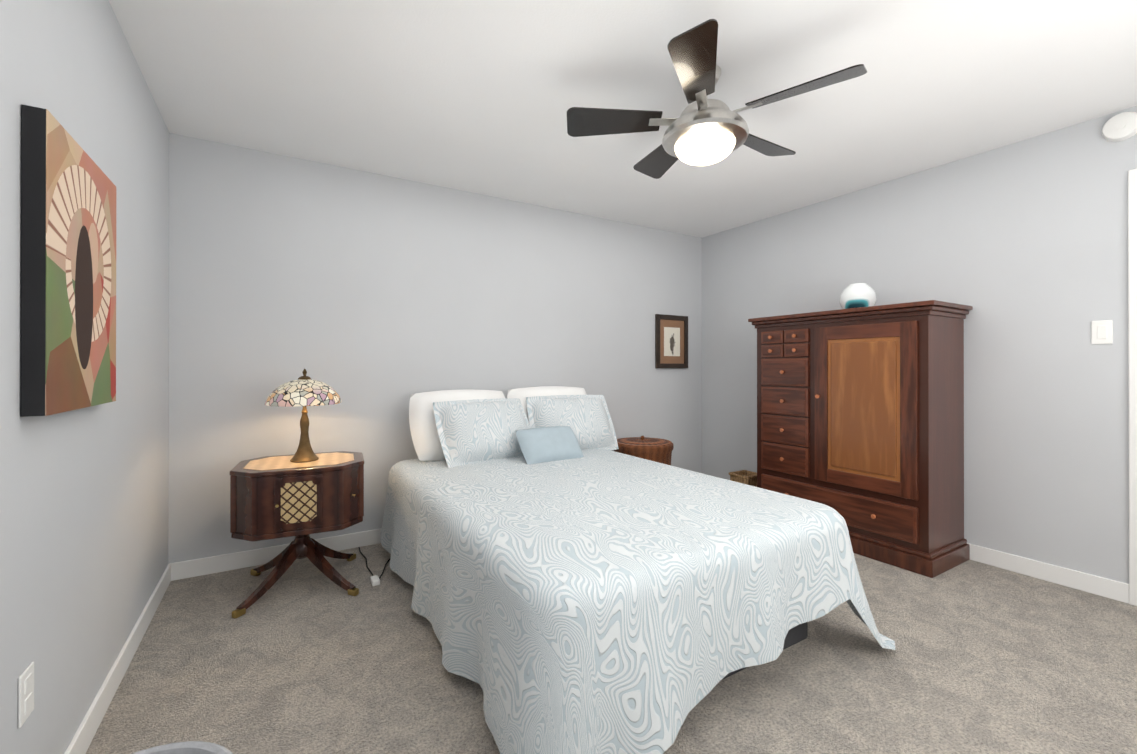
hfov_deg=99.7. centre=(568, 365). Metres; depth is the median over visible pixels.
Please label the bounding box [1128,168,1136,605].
door frame
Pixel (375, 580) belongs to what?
lamp cord
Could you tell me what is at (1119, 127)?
smoke detector
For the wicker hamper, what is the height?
0.598 m
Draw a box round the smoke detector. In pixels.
[1102,112,1136,141]
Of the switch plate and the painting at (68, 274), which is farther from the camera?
the switch plate
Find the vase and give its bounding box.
[839,283,876,308]
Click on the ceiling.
(482, 97)
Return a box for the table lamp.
[264,369,341,462]
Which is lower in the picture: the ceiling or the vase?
the vase
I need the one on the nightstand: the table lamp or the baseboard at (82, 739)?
the table lamp
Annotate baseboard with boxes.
[64,562,175,753]
[176,528,381,579]
[967,543,1128,603]
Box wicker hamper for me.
[614,436,673,464]
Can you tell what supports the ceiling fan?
hanging from the ceiling
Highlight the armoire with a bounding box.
[748,300,972,577]
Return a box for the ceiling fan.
[567,19,866,178]
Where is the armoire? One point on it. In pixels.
(860, 420)
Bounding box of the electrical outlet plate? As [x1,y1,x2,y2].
[18,662,33,727]
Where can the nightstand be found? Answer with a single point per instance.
(277, 496)
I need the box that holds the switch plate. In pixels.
[1091,320,1112,343]
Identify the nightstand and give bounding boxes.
[230,451,363,618]
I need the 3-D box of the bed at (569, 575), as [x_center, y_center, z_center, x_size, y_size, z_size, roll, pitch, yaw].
[0.053,0.661,2.509,1.659,1.018,2.320,0,0,-31]
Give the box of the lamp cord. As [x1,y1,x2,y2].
[358,547,389,585]
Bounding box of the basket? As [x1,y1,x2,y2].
[729,470,756,486]
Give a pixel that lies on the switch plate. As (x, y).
(1102, 332)
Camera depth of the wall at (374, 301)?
3.15 m
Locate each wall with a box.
[0,0,168,753]
[168,133,701,563]
[702,106,1136,583]
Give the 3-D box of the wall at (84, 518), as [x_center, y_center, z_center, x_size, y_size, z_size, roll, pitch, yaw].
[-1.201,-0.054,0.892,0.120,2.440,3.950,0,0,-31]
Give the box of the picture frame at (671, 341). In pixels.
[655,314,687,367]
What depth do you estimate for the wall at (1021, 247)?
2.76 m
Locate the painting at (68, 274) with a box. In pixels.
[20,104,115,416]
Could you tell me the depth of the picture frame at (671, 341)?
4.50 m
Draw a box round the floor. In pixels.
[86,543,1136,753]
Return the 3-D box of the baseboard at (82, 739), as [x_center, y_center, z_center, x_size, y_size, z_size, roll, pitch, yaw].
[-1.147,1.119,0.928,0.013,0.095,3.900,0,0,-31]
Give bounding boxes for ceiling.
[109,0,1136,237]
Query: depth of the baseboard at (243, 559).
2.79 m
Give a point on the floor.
(304, 656)
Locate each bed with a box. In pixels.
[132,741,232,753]
[380,386,894,753]
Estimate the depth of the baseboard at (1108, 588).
2.58 m
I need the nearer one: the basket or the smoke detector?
the smoke detector
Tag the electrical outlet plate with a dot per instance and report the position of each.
(25, 693)

